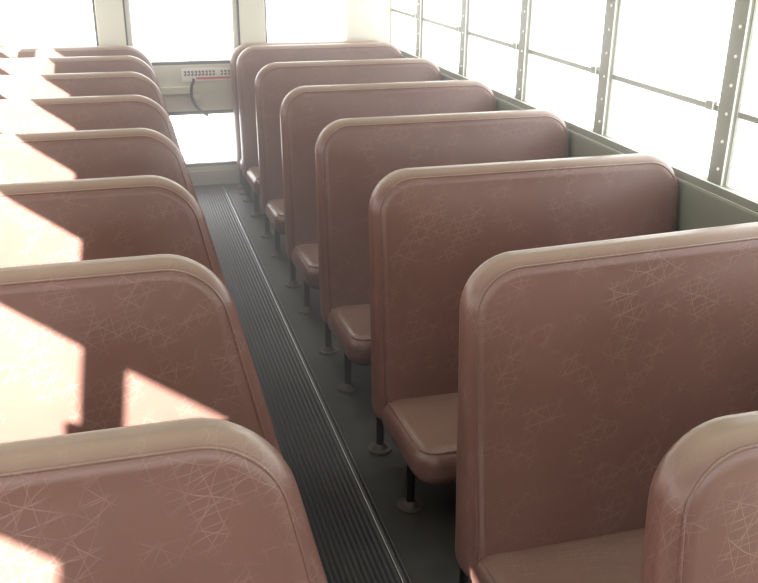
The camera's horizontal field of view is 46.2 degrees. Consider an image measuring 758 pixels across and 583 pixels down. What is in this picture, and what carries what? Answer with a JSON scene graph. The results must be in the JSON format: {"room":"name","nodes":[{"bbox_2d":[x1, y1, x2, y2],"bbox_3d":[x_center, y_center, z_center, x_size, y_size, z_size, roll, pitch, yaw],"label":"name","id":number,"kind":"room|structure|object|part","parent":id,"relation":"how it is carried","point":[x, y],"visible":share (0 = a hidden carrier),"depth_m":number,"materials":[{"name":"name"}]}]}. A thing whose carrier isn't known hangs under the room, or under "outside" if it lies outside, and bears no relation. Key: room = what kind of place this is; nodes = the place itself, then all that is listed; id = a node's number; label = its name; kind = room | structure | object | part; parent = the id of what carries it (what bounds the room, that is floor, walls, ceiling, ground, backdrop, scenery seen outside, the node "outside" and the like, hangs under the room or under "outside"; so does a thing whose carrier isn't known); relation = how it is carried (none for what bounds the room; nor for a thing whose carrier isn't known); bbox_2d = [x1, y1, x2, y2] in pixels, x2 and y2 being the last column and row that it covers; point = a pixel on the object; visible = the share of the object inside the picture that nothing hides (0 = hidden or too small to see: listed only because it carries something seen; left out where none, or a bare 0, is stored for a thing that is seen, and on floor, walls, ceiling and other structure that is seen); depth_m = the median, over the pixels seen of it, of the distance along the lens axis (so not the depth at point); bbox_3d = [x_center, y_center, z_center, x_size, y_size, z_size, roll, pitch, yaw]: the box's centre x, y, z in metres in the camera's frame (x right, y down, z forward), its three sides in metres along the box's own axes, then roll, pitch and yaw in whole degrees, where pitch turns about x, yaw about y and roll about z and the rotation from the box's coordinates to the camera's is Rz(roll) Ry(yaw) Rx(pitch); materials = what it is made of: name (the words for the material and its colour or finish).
{"room":"school bus interior","nodes":[
{"label":"school bus interior","id":0,"kind":"room"},
{"bbox_2d":[0,0,390,185],"bbox_3d":[-1.232,-1.624,5.598,2.740,1.970,0.084,-6,23,-15],"label":"wall","id":1,"kind":"structure","parent":0,"point":[363,19],"depth_m":5.72,"materials":[{"name":"grey paint"}]},
{"bbox_2d":[160,78,208,116],"bbox_3d":[-1.248,-1.240,5.711,0.294,0.244,0.043,-6,23,-15],"label":"door handle","id":2,"kind":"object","parent":1,"relation":"in","point":[195,95],"depth_m":5.68,"materials":[{"name":"grey metal"}]},
{"bbox_3d":[-1.248,-1.240,5.711,0.294,0.244,0.043,-6,23,-15],"label":"handle mount","id":3,"kind":"part","parent":2,"relation":"part of","materials":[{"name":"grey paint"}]},
{"bbox_2d":[181,67,230,81],"bbox_3d":[-1.082,-1.395,5.716,0.365,0.080,0.006,-6,23,-15],"label":"door sign","id":4,"kind":"object","parent":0,"point":[199,74],"depth_m":5.71,"materials":[{"name":"white plastic"}]},
{"bbox_2d":[225,183,471,582],"bbox_3d":[-0.181,0.702,2.646,2.805,0.060,7.640,-6,23,-15],"label":"floor","id":5,"kind":"structure","parent":0,"point":[423,541],"depth_m":3.02,"materials":[{"name":"rubber"}]},
{"bbox_2d":[0,45,154,72],"bbox_3d":[-1.750,-0.913,5.199,1.205,0.950,0.543,-6,23,-15],"label":"seat","id":6,"kind":"object","parent":5,"relation":"on","point":[113,50],"visible":0.08,"depth_m":5.20,"materials":[{"name":"leather"}]},
{"bbox_2d":[0,55,160,90],"bbox_3d":[-1.625,-0.747,4.799,1.205,0.950,0.543,-6,23,-15],"label":"seat","id":7,"kind":"object","parent":5,"relation":"on","point":[119,63],"visible":0.08,"depth_m":4.81,"materials":[{"name":"leather"}]},
{"bbox_2d":[0,71,168,114],"bbox_3d":[-1.461,-0.527,4.270,1.205,0.950,0.543,-6,23,-15],"label":"seat","id":8,"kind":"object","parent":5,"relation":"on","point":[127,82],"visible":0.06,"depth_m":4.29,"materials":[{"name":"leather"}]},
{"bbox_2d":[0,95,181,152],"bbox_3d":[-1.278,-0.283,3.682,1.205,0.950,0.543,-6,23,-15],"label":"seat","id":9,"kind":"object","parent":5,"relation":"on","point":[56,114],"visible":0.08,"depth_m":3.71,"materials":[{"name":"leather"}]},
{"bbox_2d":[0,128,198,203],"bbox_3d":[-1.088,-0.028,3.069,1.205,0.950,0.543,-6,23,-15],"label":"seat","id":10,"kind":"object","parent":5,"relation":"on","point":[104,153],"visible":0.08,"depth_m":3.11,"materials":[{"name":"leather"}]},
{"bbox_2d":[0,175,226,286],"bbox_3d":[-0.903,0.219,2.473,1.205,0.950,0.543,-6,23,-15],"label":"seat","id":11,"kind":"object","parent":5,"relation":"on","point":[43,222],"visible":0.12,"depth_m":2.53,"materials":[{"name":"leather"}]},
{"bbox_2d":[0,254,282,456],"bbox_3d":[-0.711,0.475,1.857,1.205,0.950,0.543,-6,23,-15],"label":"seat","id":12,"kind":"object","parent":5,"relation":"on","point":[98,344],"visible":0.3,"depth_m":1.94,"materials":[{"name":"leather"}]},
{"bbox_2d":[0,417,327,582],"bbox_3d":[-0.508,0.747,1.204,1.205,0.950,0.543,-6,23,-15],"label":"seat","id":13,"kind":"object","parent":5,"relation":"on","point":[200,499],"visible":1,"depth_m":1.28,"materials":[{"name":"leather"}]},
{"bbox_2d":[193,184,410,582],"bbox_3d":[-0.209,0.664,2.647,0.404,0.008,7.425,-6,23,-15],"label":"floor mat","id":14,"kind":"object","parent":5,"relation":"on","point":[353,542],"visible":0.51,"depth_m":3.12,"materials":[{"name":"rubber"}]},
{"bbox_2d":[230,40,377,194],"bbox_3d":[-0.412,-1.136,5.800,1.057,0.930,0.333,-6,23,-15],"label":"seat","id":15,"kind":"object","parent":5,"relation":"on","point":[233,60],"visible":0.13,"depth_m":5.70,"materials":[{"name":"leather"}]},
{"bbox_2d":[236,42,402,216],"bbox_3d":[-0.299,-0.994,5.433,1.057,0.950,0.543,-6,23,-15],"label":"seat","id":16,"kind":"object","parent":5,"relation":"on","point":[252,59],"visible":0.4,"depth_m":5.41,"materials":[{"name":"leather"}]},
{"bbox_2d":[254,58,442,257],"bbox_3d":[-0.099,-0.728,4.791,1.057,0.950,0.543,-6,23,-15],"label":"seat","id":17,"kind":"object","parent":5,"relation":"on","point":[274,81],"visible":0.26,"depth_m":4.77,"materials":[{"name":"leather"}]},
{"bbox_2d":[280,80,495,314],"bbox_3d":[0.112,-0.446,4.112,1.057,0.950,0.543,-6,23,-15],"label":"seat","id":18,"kind":"object","parent":5,"relation":"on","point":[305,111],"visible":0.37,"depth_m":4.09,"materials":[{"name":"leather"}]},
{"bbox_2d":[315,109,568,392],"bbox_3d":[0.320,-0.167,3.442,1.057,0.950,0.543,-6,23,-15],"label":"seat","id":19,"kind":"object","parent":5,"relation":"on","point":[353,155],"visible":0.27,"depth_m":3.43,"materials":[{"name":"leather"}]},
{"bbox_2d":[368,153,677,513],"bbox_3d":[0.532,0.117,2.759,1.057,0.950,0.543,-6,23,-15],"label":"seat","id":20,"kind":"object","parent":5,"relation":"on","point":[431,228],"visible":0.38,"depth_m":2.76,"materials":[{"name":"leather"}]},
{"bbox_2d":[455,222,757,582],"bbox_3d":[0.746,0.391,2.067,1.057,0.975,0.543,-6,23,-15],"label":"seat","id":21,"kind":"object","parent":5,"relation":"on","point":[581,366],"visible":0.78,"depth_m":2.08,"materials":[{"name":"leather"}]},
{"bbox_2d":[640,411,757,582],"bbox_3d":[0.962,0.682,1.373,1.057,0.970,0.543,-6,23,-15],"label":"seat","id":22,"kind":"object","parent":5,"relation":"on","point":[701,526],"visible":1,"depth_m":1.28,"materials":[{"name":"leather"}]},
{"bbox_2d":[391,0,757,231],"bbox_3d":[1.113,-0.365,2.605,0.063,1.970,7.480,-6,23,-15],"label":"wall","id":23,"kind":"structure","parent":0,"point":[712,199],"depth_m":3.22,"materials":[{"name":"paint"}]}
]}

